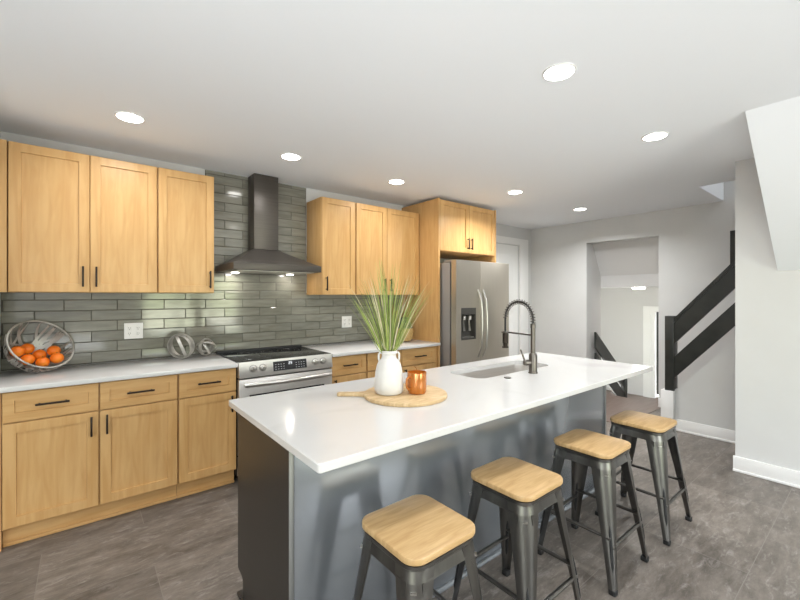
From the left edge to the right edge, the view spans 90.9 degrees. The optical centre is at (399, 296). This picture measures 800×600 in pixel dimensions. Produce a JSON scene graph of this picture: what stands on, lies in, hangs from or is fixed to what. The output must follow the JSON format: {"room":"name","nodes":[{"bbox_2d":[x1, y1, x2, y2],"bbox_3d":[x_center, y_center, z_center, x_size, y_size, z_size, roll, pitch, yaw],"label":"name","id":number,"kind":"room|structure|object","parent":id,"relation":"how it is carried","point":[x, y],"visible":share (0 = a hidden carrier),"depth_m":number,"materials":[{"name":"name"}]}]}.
{"room":"kitchen","nodes":[
{"label":"kitchen","id":0,"kind":"room"},
{"bbox_2d":[0,131,0,371],"bbox_3d":[-2.460,0.158,2.283,0.120,2.505,0.740,0,0,-39],"label":"wall","id":1,"kind":"structure","parent":0,"point":[0,131],"depth_m":2.61,"materials":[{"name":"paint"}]},
{"bbox_2d":[1,131,530,370],"bbox_3d":[-0.222,0.058,4.630,6.550,2.905,0.120,0,0,-39],"label":"wall","id":2,"kind":"structure","parent":0,"point":[311,194],"depth_m":3.97,"materials":[{"name":"paint"}]},
{"bbox_2d":[0,139,156,292],"bbox_3d":[-2.193,-0.487,2.725,0.848,0.921,0.363,0,0,-39],"label":"upper cabinet","id":3,"kind":"object","parent":2,"relation":"attached to","point":[78,222],"depth_m":2.59,"materials":[{"name":"brown wood"}]},
{"bbox_2d":[157,167,213,292],"bbox_3d":[-1.710,-0.487,3.112,0.384,0.921,0.363,0,0,-39],"label":"upper cabinet","id":4,"kind":"object","parent":2,"relation":"attached to","point":[185,200],"visible":0.93,"depth_m":3.00,"materials":[{"name":"brown wood"}]},
{"bbox_2d":[1,170,401,370],"bbox_3d":[-1.310,-0.298,3.674,3.412,1.584,0.010,0,0,-39],"label":"backsplash","id":5,"kind":"structure","parent":2,"relation":"attached to","point":[244,310],"depth_m":3.46,"materials":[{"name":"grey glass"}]},
{"bbox_2d":[124,323,142,338],"bbox_3d":[-2.066,0.266,3.056,0.122,0.122,0.008,0,0,-39],"label":"wall outlet","id":6,"kind":"object","parent":5,"relation":"attached to","point":[131,330],"visible":1,"depth_m":3.06,"materials":[{"name":"white plastic"}]},
{"bbox_2d":[342,316,351,327],"bbox_3d":[-0.574,0.273,4.254,0.122,0.122,0.008,0,0,-39],"label":"wall outlet","id":7,"kind":"object","parent":5,"relation":"attached to","point":[346,320],"visible":1,"depth_m":4.25,"materials":[{"name":"white plastic"}]},
{"bbox_2d":[216,173,320,274],"bbox_3d":[-1.150,-0.646,3.459,0.744,0.887,0.524,0,0,-39],"label":"range hood","id":8,"kind":"object","parent":2,"relation":"attached to","point":[263,256],"visible":1,"depth_m":3.50,"materials":[{"name":"black metal"}]},
{"bbox_2d":[307,197,354,294],"bbox_3d":[-0.680,-0.480,3.938,0.373,0.927,0.363,0,0,-39],"label":"upper cabinet","id":9,"kind":"object","parent":2,"relation":"attached to","point":[330,221],"visible":1,"depth_m":3.82,"materials":[{"name":"brown wood"}]},
{"bbox_2d":[355,203,418,294],"bbox_3d":[-0.198,-0.480,4.326,0.860,0.927,0.363,0,0,-39],"label":"upper cabinet","id":10,"kind":"object","parent":2,"relation":"attached to","point":[388,236],"visible":0.64,"depth_m":4.17,"materials":[{"name":"brown wood"}]},
{"bbox_2d":[440,199,493,258],"bbox_3d":[0.614,-0.780,4.796,0.944,0.560,0.664,0,0,-39],"label":"upper cabinet","id":11,"kind":"object","parent":2,"relation":"attached to","point":[466,231],"visible":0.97,"depth_m":4.55,"materials":[{"name":"brown wood"}]},
{"bbox_2d":[496,235,527,355],"bbox_3d":[1.578,0.250,5.982,1.250,2.320,0.025,0,0,-39],"label":"door","id":12,"kind":"structure","parent":2,"relation":"in","point":[507,254],"depth_m":6.18,"materials":[{"name":"white paint"}]},
{"bbox_2d":[0,0,799,229],"bbox_3d":[0.907,-1.245,1.363,8.320,0.300,6.390,0,0,-39],"label":"ceiling","id":13,"kind":"structure","parent":0,"point":[451,100],"depth_m":2.10,"materials":[{"name":"white paint"}]},
{"bbox_2d":[114,111,144,122],"bbox_3d":[-1.647,-1.092,2.404,0.158,0.006,0.158,0,0,-39],"label":"recessed light","id":14,"kind":"object","parent":13,"relation":"in","point":[130,117],"visible":1,"depth_m":2.40,"materials":[{"name":"white paint"}]},
{"bbox_2d":[280,153,300,160],"bbox_3d":[-0.853,-1.092,3.082,0.158,0.006,0.158,0,0,-39],"label":"recessed light","id":15,"kind":"object","parent":13,"relation":"in","point":[288,156],"visible":1,"depth_m":3.07,"materials":[{"name":"white paint"}]},
{"bbox_2d":[388,179,404,183],"bbox_3d":[-0.034,-1.092,3.752,0.158,0.006,0.158,0,0,-39],"label":"recessed light","id":16,"kind":"object","parent":13,"relation":"in","point":[393,181],"visible":1,"depth_m":3.73,"materials":[{"name":"white paint"}]},
{"bbox_2d":[507,190,522,193],"bbox_3d":[1.205,-1.092,4.129,0.158,0.006,0.158,0,0,-39],"label":"recessed light","id":17,"kind":"object","parent":13,"relation":"in","point":[512,191],"visible":1,"depth_m":4.13,"materials":[{"name":"white paint"}]},
{"bbox_2d":[542,63,576,81],"bbox_3d":[0.776,-1.092,1.922,0.158,0.006,0.158,0,0,-39],"label":"recessed light","id":18,"kind":"object","parent":13,"relation":"in","point":[560,71],"visible":1,"depth_m":1.92,"materials":[{"name":"white paint"}]},
{"bbox_2d":[573,208,586,210],"bbox_3d":[2.253,-1.092,4.932,0.158,0.006,0.158,0,0,-39],"label":"recessed light","id":19,"kind":"object","parent":13,"relation":"in","point":[575,209],"visible":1,"depth_m":4.94,"materials":[{"name":"white paint"}]},
{"bbox_2d":[641,131,668,140],"bbox_3d":[1.740,-1.092,2.689,0.158,0.006,0.158,0,0,-39],"label":"recessed light","id":20,"kind":"object","parent":13,"relation":"in","point":[653,136],"visible":1,"depth_m":2.69,"materials":[{"name":"white paint"}]},
{"bbox_2d":[0,394,799,599],"bbox_3d":[0.969,1.467,1.413,8.480,0.126,6.390,0,0,-39],"label":"floor","id":21,"kind":"structure","parent":0,"point":[741,541],"depth_m":2.19,"materials":[{"name":"tile"}]},
{"bbox_2d":[0,393,2,551],"bbox_3d":[-2.364,0.968,2.318,0.072,0.884,0.425,0,0,-39],"label":"filler panel","id":22,"kind":"object","parent":21,"relation":"on","point":[1,531],"visible":0.17,"depth_m":2.19,"materials":[{"name":"brown wood"}]},
{"bbox_2d":[2,374,177,547],"bbox_3d":[-2.042,0.968,2.664,0.860,0.884,0.660,0,0,-39],"label":"base cabinet","id":23,"kind":"object","parent":21,"relation":"on","point":[73,456],"visible":0.97,"depth_m":2.40,"materials":[{"name":"brown wood"}]},
{"bbox_2d":[0,353,237,392],"bbox_3d":[-1.920,0.510,2.762,1.320,0.029,0.666,0,0,-39],"label":"countertop","id":24,"kind":"structure","parent":23,"relation":"on","point":[14,380],"depth_m":2.61,"materials":[{"name":"white stone"}]},
{"bbox_2d":[3,320,74,372],"bbox_3d":[-2.365,0.325,2.593,0.343,0.335,0.321,0,0,-39],"label":"fruit bowl","id":25,"kind":"object","parent":24,"relation":"on","point":[37,344],"visible":0.78,"depth_m":2.62,"materials":[{"name":"grey metal"}]},
{"bbox_2d":[9,345,24,356],"bbox_3d":[-2.462,0.352,2.536,0.073,0.073,0.074,0,0,-39],"label":"orange","id":26,"kind":"object","parent":25,"relation":"in","point":[17,350],"visible":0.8,"depth_m":2.52,"materials":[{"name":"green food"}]},
{"bbox_2d":[20,354,34,364],"bbox_3d":[-2.431,0.410,2.572,0.073,0.073,0.074,0,0,-39],"label":"orange","id":27,"kind":"object","parent":25,"relation":"in","point":[28,358],"visible":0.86,"depth_m":2.55,"materials":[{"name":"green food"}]},
{"bbox_2d":[22,343,34,353],"bbox_3d":[-2.469,0.345,2.610,0.073,0.073,0.074,0,0,-39],"label":"orange","id":28,"kind":"object","parent":25,"relation":"in","point":[29,348],"visible":0.77,"depth_m":2.59,"materials":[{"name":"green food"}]},
{"bbox_2d":[32,349,46,359],"bbox_3d":[-2.424,0.391,2.649,0.073,0.073,0.074,0,0,-39],"label":"orange","id":29,"kind":"object","parent":25,"relation":"in","point":[39,353],"visible":0.75,"depth_m":2.63,"materials":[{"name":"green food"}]},
{"bbox_2d":[35,356,49,366],"bbox_3d":[-2.373,0.435,2.616,0.073,0.073,0.074,0,0,-39],"label":"orange","id":30,"kind":"object","parent":25,"relation":"in","point":[42,361],"visible":0.85,"depth_m":2.60,"materials":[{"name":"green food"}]},
{"bbox_2d":[46,345,60,355],"bbox_3d":[-2.370,0.370,2.697,0.073,0.073,0.074,0,0,-39],"label":"orange","id":31,"kind":"object","parent":25,"relation":"in","point":[53,349],"visible":0.8,"depth_m":2.67,"materials":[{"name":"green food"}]},
{"bbox_2d":[50,352,63,362],"bbox_3d":[-2.316,0.414,2.660,0.073,0.073,0.074,0,0,-39],"label":"orange","id":32,"kind":"object","parent":25,"relation":"in","point":[57,357],"visible":1,"depth_m":2.64,"materials":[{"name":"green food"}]},
{"bbox_2d":[167,333,194,358],"bbox_3d":[-1.746,0.395,3.144,0.189,0.203,0.128,0,0,27],"label":"decorative orb","id":33,"kind":"object","parent":24,"relation":"on","point":[188,338],"visible":1,"depth_m":3.13,"materials":[{"name":"grey metal"}]},
{"bbox_2d":[196,338,215,355],"bbox_3d":[-1.618,0.419,3.286,0.152,0.146,0.134,0,0,-39],"label":"decorative orb","id":34,"kind":"object","parent":24,"relation":"on","point":[199,348],"visible":1,"depth_m":3.25,"materials":[{"name":"grey metal"}]},
{"bbox_2d":[176,368,235,497],"bbox_3d":[-1.556,0.968,3.054,0.384,0.884,0.660,0,0,-39],"label":"base cabinet","id":35,"kind":"object","parent":21,"relation":"on","point":[206,419],"visible":0.81,"depth_m":2.82,"materials":[{"name":"brown wood"}]},
{"bbox_2d":[216,344,332,478],"bbox_3d":[-1.068,0.943,3.384,0.775,0.934,0.734,0,0,-39],"label":"electric range","id":36,"kind":"object","parent":21,"relation":"on","point":[264,370],"visible":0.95,"depth_m":3.16,"materials":[{"name":"silver metal"}]},
{"bbox_2d":[218,346,330,362],"bbox_3d":[-1.083,0.498,3.402,0.775,0.014,0.598,0,0,-39],"label":"cooktop","id":37,"kind":"object","parent":36,"relation":"in","point":[279,354],"depth_m":3.34,"materials":[{"name":"grey glass"}]},
{"bbox_2d":[330,354,365,383],"bbox_3d":[-0.642,0.968,3.788,0.378,0.884,0.660,0,0,-39],"label":"base cabinet","id":38,"kind":"object","parent":21,"relation":"on","point":[350,367],"visible":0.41,"depth_m":3.56,"materials":[{"name":"brown wood"}]},
{"bbox_2d":[366,346,436,377],"bbox_3d":[-0.134,0.968,4.196,0.922,0.884,0.660,0,0,-39],"label":"base cabinet","id":39,"kind":"object","parent":21,"relation":"on","point":[422,358],"visible":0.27,"depth_m":4.03,"materials":[{"name":"brown wood"}]},
{"bbox_2d":[302,339,440,356],"bbox_3d":[-0.281,0.510,4.077,1.302,0.029,0.666,0,0,-39],"label":"countertop","id":40,"kind":"structure","parent":39,"relation":"on","point":[359,347],"depth_m":3.91,"materials":[{"name":"white stone"}]},
{"bbox_2d":[395,317,413,340],"bbox_3d":[0.044,0.364,4.395,0.214,0.263,0.214,0,0,-39],"label":"round pot","id":41,"kind":"object","parent":40,"relation":"on","point":[409,336],"visible":0.38,"depth_m":4.32,"materials":[{"name":"beige wood"}]},
{"bbox_2d":[353,494,482,599],"bbox_3d":[0.062,1.095,1.364,0.418,0.629,0.418,0,0,-39],"label":"bar stool","id":42,"kind":"object","parent":21,"relation":"on","point":[418,538],"visible":1,"depth_m":1.30,"materials":[{"name":"beige wood"}]},
{"bbox_2d":[402,198,439,366],"bbox_3d":[0.226,0.172,4.505,0.022,2.475,0.634,0,0,-39],"label":"panel","id":43,"kind":"object","parent":21,"relation":"on","point":[426,327],"visible":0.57,"depth_m":4.38,"materials":[{"name":"brown wood"}]},
{"bbox_2d":[237,385,605,599],"bbox_3d":[0.394,0.969,2.428,2.528,0.883,0.617,0,0,-39],"label":"kitchen island","id":44,"kind":"object","parent":21,"relation":"on","point":[301,532],"visible":0.41,"depth_m":1.69,"materials":[{"name":"grey wood"}]},
{"bbox_2d":[229,352,652,473],"bbox_3d":[0.487,0.511,2.343,2.612,0.030,0.935,0,0,-39],"label":"island countertop","id":45,"kind":"structure","parent":44,"relation":"on","point":[327,431],"depth_m":1.78,"materials":[{"name":"white stone"}]},
{"bbox_2d":[337,383,446,406],"bbox_3d":[-0.003,0.487,1.952,0.479,0.018,0.429,0,0,-39],"label":"serving board","id":46,"kind":"object","parent":45,"relation":"on","point":[433,395],"visible":0.77,"depth_m":1.86,"materials":[{"name":"beige wood"}]},
{"bbox_2d":[374,350,403,395],"bbox_3d":[-0.055,0.372,1.950,0.147,0.212,0.147,0,0,-39],"label":"vase","id":47,"kind":"object","parent":46,"relation":"on","point":[388,381],"visible":0.98,"depth_m":1.90,"materials":[{"name":"white ceramic"}]},
{"bbox_2d":[348,261,433,352],"bbox_3d":[-0.052,0.091,1.939,0.426,0.563,0.242,0,0,12],"label":"bunch","id":48,"kind":"object","parent":47,"relation":"in","point":[388,340],"visible":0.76,"depth_m":1.94,"materials":[{"name":"green plant"}]},
{"bbox_2d":[405,366,426,394],"bbox_3d":[0.077,0.411,1.949,0.110,0.133,0.096,0,0,-5],"label":"mug","id":49,"kind":"object","parent":46,"relation":"on","point":[416,380],"visible":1,"depth_m":1.91,"materials":[{"name":"orange metal"}]},
{"bbox_2d":[458,364,539,377],"bbox_3d":[0.702,0.635,2.718,0.841,0.218,0.338,0,0,-39],"label":"sink","id":50,"kind":"object","parent":45,"relation":"in","point":[498,371],"visible":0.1,"depth_m":2.92,"materials":[{"name":"silver metal"}]},
{"bbox_2d":[501,299,537,373],"bbox_3d":[0.777,0.257,2.623,0.108,0.478,0.274,0,0,-39],"label":"kitchen faucet","id":51,"kind":"object","parent":45,"relation":"on","point":[532,362],"visible":1,"depth_m":2.55,"materials":[{"name":"grey metal"}]},
{"bbox_2d":[440,259,508,366],"bbox_3d":[0.713,0.510,4.701,0.912,1.800,0.880,0,0,-39],"label":"refrigerator","id":52,"kind":"object","parent":21,"relation":"on","point":[474,295],"visible":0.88,"depth_m":4.31,"materials":[{"name":"grey metal"}]},
{"bbox_2d":[459,210,495,262],"bbox_3d":[0.982,0.172,5.112,0.020,2.475,0.634,0,0,-39],"label":"panel","id":53,"kind":"object","parent":21,"relation":"on","point":[490,258],"visible":0.14,"depth_m":4.88,"materials":[{"name":"brown wood"}]},
{"bbox_2d":[452,457,580,599],"bbox_3d":[0.509,1.095,1.730,0.418,0.629,0.418,0,0,-39],"label":"bar stool","id":54,"kind":"object","parent":21,"relation":"on","point":[521,489],"visible":0.91,"depth_m":1.65,"materials":[{"name":"silver metal"}]},
{"bbox_2d":[538,429,648,596],"bbox_3d":[1.038,1.095,2.135,0.418,0.629,0.418,0,0,-39],"label":"bar stool","id":55,"kind":"object","parent":21,"relation":"on","point":[603,453],"visible":0.91,"depth_m":2.06,"materials":[{"name":"silver metal"}]},
{"bbox_2d":[595,410,691,545],"bbox_3d":[1.550,1.095,2.513,0.418,0.629,0.418,0,0,-39],"label":"bar stool","id":56,"kind":"object","parent":21,"relation":"on","point":[656,430],"visible":0.8,"depth_m":2.40,"materials":[{"name":"silver metal"}]},
{"bbox_2d":[592,244,600,358],"bbox_3d":[3.416,0.710,5.713,0.720,3.200,1.164,0,0,-39],"label":"wall","id":57,"kind":"structure","parent":0,"point":[596,278],"depth_m":5.96,"materials":[{"name":"grey paint"}]},
{"bbox_2d":[593,237,658,275],"bbox_3d":[3.306,-0.603,5.570,0.370,0.575,1.350,0,0,-39],"label":"ceiling","id":58,"kind":"structure","parent":0,"point":[637,256],"depth_m":5.62,"materials":[{"name":"grey paint"}]},
{"bbox_2d":[601,287,658,395],"bbox_3d":[6.039,0.960,8.373,0.100,2.600,3.700,0,0,-39],"label":"wall","id":59,"kind":"structure","parent":0,"point":[621,308],"depth_m":9.20,"materials":[{"name":"grey paint"}]},
{"bbox_2d":[643,306,658,397],"bbox_3d":[5.891,1.240,8.517,0.110,2.040,1.110,0,0,-39],"label":"door","id":60,"kind":"structure","parent":59,"relation":"in","point":[649,312],"depth_m":8.81,"materials":[{"name":"white paint"}]},
{"bbox_2d":[601,274,658,287],"bbox_3d":[4.596,-0.279,7.215,3.800,0.282,3.700,0,0,-39],"label":"ceiling","id":61,"kind":"structure","parent":0,"point":[641,280],"depth_m":5.73,"materials":[{"name":"grey paint"}]},
{"bbox_2d":[606,390,658,402],"bbox_3d":[4.908,2.310,7.465,3.200,0.100,3.700,0,0,-39],"label":"floor","id":62,"kind":"structure","parent":0,"point":[638,397],"depth_m":8.82,"materials":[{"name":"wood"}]},
{"bbox_3d":[3.525,1.945,5.801,1.000,0.730,0.924,0,0,-39],"label":"staircase","id":63,"kind":"structure","parent":62,"relation":"on","visible":0},
{"bbox_2d":[594,332,626,397],"bbox_3d":[3.284,1.393,6.136,1.035,1.735,0.080,0,0,-39],"label":"stair railing","id":64,"kind":"object","parent":63,"relation":"on","point":[600,347],"visible":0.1,"depth_m":6.05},
{"bbox_2d":[531,180,734,397],"bbox_3d":[3.869,0.060,4.445,0.160,4.500,5.290,0,0,-39],"label":"wall","id":65,"kind":"structure","parent":0,"point":[694,241],"depth_m":5.17,"materials":[{"name":"paint"}]},
{"bbox_2d":[656,312,658,394],"bbox_3d":[6.143,1.185,8.841,0.050,2.150,1.500,0,0,-39],"label":"wall","id":66,"kind":"structure","parent":0,"point":[657,313],"depth_m":9.07,"materials":[{"name":"white paint"}]},
{"bbox_2d":[675,341,734,430],"bbox_3d":[3.675,-0.155,3.289,0.090,3.130,2.330,0,0,-39],"label":"wall","id":67,"kind":"structure","parent":0,"point":[707,397],"depth_m":3.92,"materials":[{"name":"paint"}]},
{"bbox_2d":[661,388,674,419],"bbox_3d":[2.889,1.204,4.228,0.140,0.412,0.116,0,0,-39],"label":"trim","id":68,"kind":"structure","parent":67,"relation":"attached to","point":[667,397],"depth_m":4.18,"materials":[{"name":"white paint"}]},
{"bbox_2d":[665,230,734,390],"bbox_3d":[3.538,-0.569,3.425,0.123,3.134,2.113,0,0,-39],"label":"stair railing","id":69,"kind":"object","parent":68,"relation":"on","point":[676,327],"visible":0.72,"depth_m":3.99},
{"bbox_2d":[675,419,734,443],"bbox_3d":[3.630,1.350,3.253,0.025,0.120,2.330,0,0,-39],"label":"baseboard","id":70,"kind":"structure","parent":67,"relation":"attached to","point":[726,435],"depth_m":3.95,"materials":[{"name":"white paint"}]},
{"bbox_2d":[735,158,799,470],"bbox_3d":[3.865,0.158,1.878,0.140,2.505,3.490,0,0,-39],"label":"wall","id":71,"kind":"structure","parent":0,"point":[767,299],"depth_m":3.07,"materials":[{"name":"paint"}]},
{"bbox_2d":[733,455,799,488],"bbox_3d":[3.797,1.350,1.831,0.026,0.120,3.502,0,0,-39],"label":"baseboard","id":72,"kind":"structure","parent":71,"relation":"attached to","point":[774,473],"depth_m":3.03,"materials":[{"name":"white paint"}]},
{"bbox_2d":[745,96,799,270],"bbox_3d":[3.471,-0.645,1.401,1.072,0.900,3.240,0,0,-39],"label":"bulkhead","id":73,"kind":"structure","parent":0,"point":[774,129],"depth_m":2.48,"materials":[{"name":"white paint"}]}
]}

